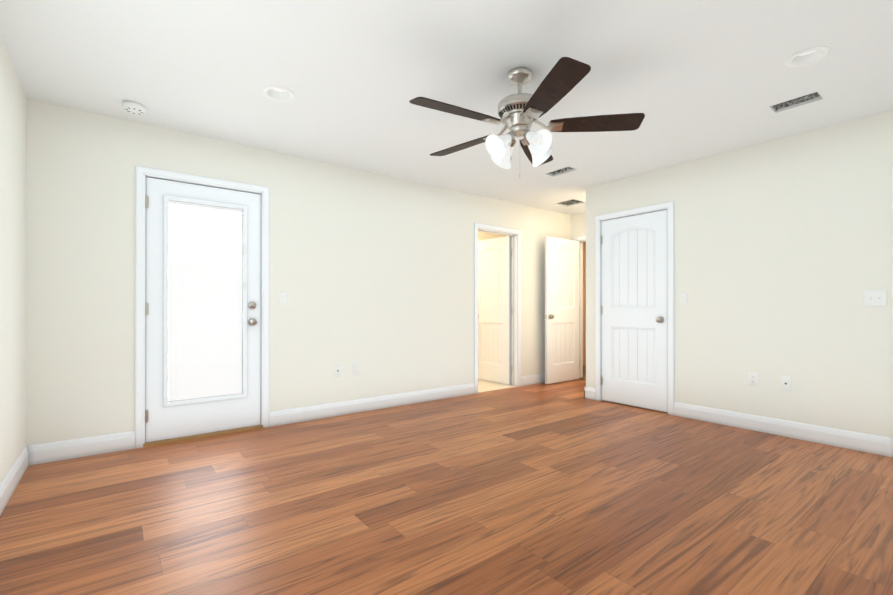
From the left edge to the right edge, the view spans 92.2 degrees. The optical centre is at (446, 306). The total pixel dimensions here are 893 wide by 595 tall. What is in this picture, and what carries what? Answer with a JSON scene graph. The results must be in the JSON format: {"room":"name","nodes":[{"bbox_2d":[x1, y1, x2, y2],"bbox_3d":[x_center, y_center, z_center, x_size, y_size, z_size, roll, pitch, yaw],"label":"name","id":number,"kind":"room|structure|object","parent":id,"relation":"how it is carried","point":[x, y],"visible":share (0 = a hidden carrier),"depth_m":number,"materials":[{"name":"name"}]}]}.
{"room":"empty living room","nodes":[
{"label":"empty living room","id":0,"kind":"room"},
{"bbox_2d":[0,38,26,483],"bbox_3d":[-1.271,-0.174,0.699,0.200,2.460,5.575,0,0,-37],"label":"wall","id":1,"kind":"structure","parent":0,"point":[13,160],"depth_m":2.50,"materials":[{"name":"white paint"}]},
{"bbox_2d":[0,445,31,514],"bbox_3d":[-1.186,0.990,0.760,0.014,0.132,5.345,0,0,-37],"label":"baseboard","id":2,"kind":"structure","parent":1,"relation":"attached to","point":[10,482],"depth_m":2.50,"materials":[{"name":"paint"}]},
{"bbox_2d":[26,99,570,445],"bbox_3d":[-0.459,-0.162,4.762,6.035,2.460,0.115,0,0,-37],"label":"wall","id":3,"kind":"structure","parent":0,"point":[371,274],"depth_m":3.94,"materials":[{"name":"white paint"}]},
{"bbox_2d":[32,431,134,464],"bbox_3d":[-2.567,0.997,3.060,0.562,0.132,0.014,0,0,-37],"label":"baseboard","id":4,"kind":"structure","parent":3,"relation":"attached to","point":[35,454],"depth_m":3.04,"materials":[{"name":"paint"}]},
{"bbox_2d":[135,166,268,447],"bbox_3d":[-1.996,0.000,3.572,0.964,2.129,0.133,0,0,-37],"label":"door frame","id":5,"kind":"structure","parent":3,"relation":"attached to","point":[142,173],"depth_m":3.28,"materials":[{"name":"paint"}]},
{"bbox_2d":[145,177,260,441],"bbox_3d":[-1.974,0.021,3.529,0.846,2.030,0.118,0,0,-37],"label":"exterior door","id":6,"kind":"structure","parent":3,"relation":"in","point":[165,418],"depth_m":3.46,"materials":[{"name":"paint"}]},
{"bbox_2d":[168,201,242,400],"bbox_3d":[-1.980,-0.047,3.551,0.560,1.607,0.020,0,0,-37],"label":"door glass","id":7,"kind":"object","parent":6,"relation":"in","point":[205,330],"visible":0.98,"depth_m":3.54,"materials":[{"name":"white glass"}]},
{"bbox_2d":[143,425,262,446],"bbox_3d":[-1.998,1.052,3.571,0.868,0.024,0.127,0,0,-37],"label":"threshold","id":8,"kind":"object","parent":3,"relation":"attached to","point":[158,442],"depth_m":3.49,"materials":[{"name":"brown wood"}]},
{"bbox_2d":[279,291,286,303],"bbox_3d":[-1.482,-0.083,3.894,0.070,0.115,0.017,0,0,-37],"label":"light switch","id":9,"kind":"object","parent":3,"relation":"attached to","point":[282,297],"visible":1,"depth_m":3.89,"materials":[{"name":"white plastic"}]},
{"bbox_2d":[334,365,340,376],"bbox_3d":[-1.066,0.626,4.211,0.070,0.115,0.016,0,0,-37],"label":"outlet","id":10,"kind":"object","parent":3,"relation":"attached to","point":[337,370],"visible":1,"depth_m":4.21,"materials":[{"name":"white plastic"}]},
{"bbox_2d":[353,363,358,374],"bbox_3d":[-0.911,0.626,4.336,0.070,0.115,0.009,0,0,-37],"label":"duplex electrical outlet","id":11,"kind":"object","parent":3,"relation":"attached to","point":[355,368],"visible":1,"depth_m":4.33,"materials":[{"name":"white plastic"}]},
{"bbox_2d":[269,383,474,426],"bbox_3d":[-0.617,1.001,4.555,2.424,0.132,0.014,0,0,-37],"label":"baseboard","id":12,"kind":"structure","parent":3,"relation":"attached to","point":[287,416],"depth_m":4.37,"materials":[{"name":"paint"}]},
{"bbox_2d":[474,223,520,393],"bbox_3d":[0.642,0.015,5.595,0.836,2.111,0.133,0,0,-37],"label":"door frame","id":13,"kind":"structure","parent":3,"relation":"attached to","point":[515,234],"depth_m":5.77,"materials":[{"name":"paint"}]},
{"bbox_2d":[478,236,510,384],"bbox_3d":[0.634,0.046,6.116,0.159,2.030,0.702,0,0,-37],"label":"bathroom door","id":14,"kind":"structure","parent":13,"relation":"attached to","point":[494,309],"depth_m":6.05,"materials":[{"name":"paint"}]},
{"bbox_2d":[521,373,544,385],"bbox_3d":[1.452,1.006,6.130,1.104,0.132,0.035,0,0,-37],"label":"baseboard","id":15,"kind":"structure","parent":3,"relation":"attached to","point":[536,378],"depth_m":5.94,"materials":[{"name":"paint"}]},
{"bbox_2d":[0,379,892,594],"bbox_3d":[1.012,1.116,4.056,7.915,0.100,8.130,0,0,-37],"label":"floor","id":16,"kind":"structure","parent":0,"point":[563,488],"depth_m":2.24,"materials":[{"name":"laminate"}]},
{"bbox_2d":[478,379,516,392],"bbox_3d":[-0.495,1.070,6.268,1.815,0.004,2.555,0,0,-37],"label":"bathroom tile floor","id":17,"kind":"structure","parent":16,"relation":"on","point":[484,386],"depth_m":5.76,"materials":[{"name":"beige tile"}]},
{"bbox_2d":[579,366,585,379],"bbox_3d":[2.915,1.067,6.525,1.660,0.012,2.500,0,0,-37],"label":"carpet floor","id":18,"kind":"structure","parent":16,"relation":"on","point":[584,373],"depth_m":6.85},
{"bbox_2d":[0,0,892,214],"bbox_3d":[1.012,-1.404,4.064,7.915,0.020,8.130,0,0,-37],"label":"ceiling","id":19,"kind":"structure","parent":0,"point":[693,80],"depth_m":2.56,"materials":[{"name":"white paint"}]},
{"bbox_2d":[122,101,145,113],"bbox_3d":[-2.161,-1.374,2.971,0.136,0.047,0.136,0,0,-37],"label":"smoke detector","id":20,"kind":"object","parent":19,"relation":"attached to","point":[133,107],"visible":0.98,"depth_m":2.94,"materials":[{"name":"white plastic"}]},
{"bbox_2d":[263,86,294,100],"bbox_3d":[-1.095,-1.429,2.812,0.198,0.078,0.198,0,0,-37],"label":"recessed light","id":21,"kind":"object","parent":19,"relation":"in","point":[278,93],"visible":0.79,"depth_m":2.85,"materials":[{"name":"white plastic"}]},
{"bbox_2d":[409,57,644,177],"bbox_3d":[0.402,-1.093,2.575,1.345,0.612,1.352,0,0,-37],"label":"ceiling fan","id":22,"kind":"object","parent":19,"relation":"hanging from","point":[519,113],"visible":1,"depth_m":2.48,"materials":[{"name":"brown wood"}]},
{"bbox_2d":[549,167,573,174],"bbox_3d":[1.180,-1.553,4.429,0.145,0.280,0.295,0,0,-37],"label":"air vent","id":23,"kind":"object","parent":19,"relation":"on","point":[561,170],"visible":0.08,"depth_m":4.51,"materials":[{"name":"grey metal"}]},
{"bbox_2d":[559,199,582,204],"bbox_3d":[1.653,-1.550,5.747,0.280,0.280,0.310,0,0,-37],"label":"air vent","id":24,"kind":"object","parent":19,"relation":"on","point":[572,201],"visible":0.08,"depth_m":5.89,"materials":[{"name":"grey metal"}]},
{"bbox_2d":[772,92,820,109],"bbox_3d":[2.390,-1.558,2.941,0.155,0.280,0.260,0,0,-37],"label":"air vent","id":25,"kind":"object","parent":19,"relation":"on","point":[797,100],"visible":0.08,"depth_m":3.00,"materials":[{"name":"grey metal"}]},
{"bbox_2d":[785,46,830,67],"bbox_3d":[2.019,-1.430,2.404,0.198,0.078,0.198,0,0,-37],"label":"recessed light","id":26,"kind":"object","parent":19,"relation":"in","point":[809,56],"visible":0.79,"depth_m":2.43,"materials":[{"name":"white plastic"}]},
{"bbox_2d":[571,212,585,239],"bbox_3d":[2.227,-0.159,6.123,0.115,2.460,0.995,0,0,-37],"label":"wall","id":27,"kind":"structure","parent":0,"point":[578,225],"depth_m":6.38,"materials":[{"name":"white paint"}]},
{"bbox_2d":[544,236,578,383],"bbox_3d":[1.660,0.044,6.131,0.736,2.030,0.159,0,0,-37],"label":"entry door","id":28,"kind":"structure","parent":27,"relation":"in","point":[561,316],"depth_m":6.10,"materials":[{"name":"paint"}]},
{"bbox_2d":[574,236,585,377],"bbox_3d":[2.227,0.015,6.123,0.151,2.113,0.871,0,0,-37],"label":"door frame","id":29,"kind":"structure","parent":27,"relation":"attached to","point":[581,239],"depth_m":6.41,"materials":[{"name":"paint"}]},
{"bbox_2d":[583,242,585,365],"bbox_3d":[2.100,-0.154,7.550,1.650,2.460,0.115,0,0,-37],"label":"wall","id":30,"kind":"structure","parent":0,"point":[584,303],"depth_m":7.77,"materials":[{"name":"beige paint"}]},
{"bbox_2d":[478,110,892,437],"bbox_3d":[1.876,-0.162,4.795,0.150,2.460,8.015,0,0,-37],"label":"wall","id":31,"kind":"structure","parent":0,"point":[782,255],"depth_m":3.55,"materials":[{"name":"white paint"}]},
{"bbox_2d":[584,387,594,399],"bbox_3d":[2.055,1.003,5.360,1.084,0.132,0.060,0,0,-37],"label":"baseboard","id":32,"kind":"structure","parent":31,"relation":"attached to","point":[589,393],"depth_m":4.98,"materials":[{"name":"paint"}]},
{"bbox_2d":[600,210,667,411],"bbox_3d":[1.996,0.040,4.608,0.159,2.030,0.756,0,0,-37],"label":"closet door","id":33,"kind":"structure","parent":31,"relation":"in","point":[634,324],"depth_m":4.57,"materials":[{"name":"paint"}]},
{"bbox_2d":[595,201,673,414],"bbox_3d":[2.022,0.011,4.618,0.133,2.113,0.874,0,0,-37],"label":"door frame","id":34,"kind":"structure","parent":31,"relation":"attached to","point":[668,207],"depth_m":4.41,"materials":[{"name":"paint"}]},
{"bbox_2d":[679,292,686,303],"bbox_3d":[2.296,-0.084,4.167,0.017,0.115,0.070,0,0,-37],"label":"light switch","id":35,"kind":"object","parent":31,"relation":"attached to","point":[683,297],"visible":1,"depth_m":4.17,"materials":[{"name":"white plastic"}]},
{"bbox_2d":[748,372,757,385],"bbox_3d":[2.649,0.625,3.712,0.009,0.115,0.070,0,0,-37],"label":"duplex electrical outlet","id":36,"kind":"object","parent":31,"relation":"attached to","point":[752,379],"visible":1,"depth_m":3.71,"materials":[{"name":"white plastic"}]},
{"bbox_2d":[674,402,892,456],"bbox_3d":[2.702,0.998,3.637,0.014,0.132,1.506,0,0,-37],"label":"baseboard","id":37,"kind":"structure","parent":31,"relation":"attached to","point":[880,445],"depth_m":3.49,"materials":[{"name":"paint"}]},
{"bbox_2d":[781,376,790,390],"bbox_3d":[2.787,0.629,3.526,0.016,0.115,0.070,0,0,-37],"label":"outlet","id":38,"kind":"object","parent":31,"relation":"attached to","point":[785,383],"visible":1,"depth_m":3.52,"materials":[{"name":"white plastic"}]},
{"bbox_2d":[864,290,886,305],"bbox_3d":[3.106,-0.062,3.111,0.017,0.115,0.116,0,0,-37],"label":"double light switch","id":39,"kind":"object","parent":31,"relation":"attached to","point":[876,298],"visible":1,"depth_m":3.11,"materials":[{"name":"white plastic"}]},
{"bbox_2d":[892,159,892,319],"bbox_3d":[3.477,0.005,2.720,0.133,2.113,0.896,0,0,-37],"label":"door frame","id":40,"kind":"structure","parent":31,"relation":"attached to","point":[892,239],"depth_m":3.04,"materials":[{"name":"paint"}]},
{"label":"outside","id":41,"kind":"structure","parent":0,"visible":0},
{"bbox_2d":[168,204,241,398],"bbox_3d":[-1.285,-0.090,1.980,2.238,2.700,4.195,0,0,-37],"label":"sky","id":42,"kind":"structure","parent":41,"point":[200,240],"depth_m":3.91,"materials":[{"name":"white"}]}
]}

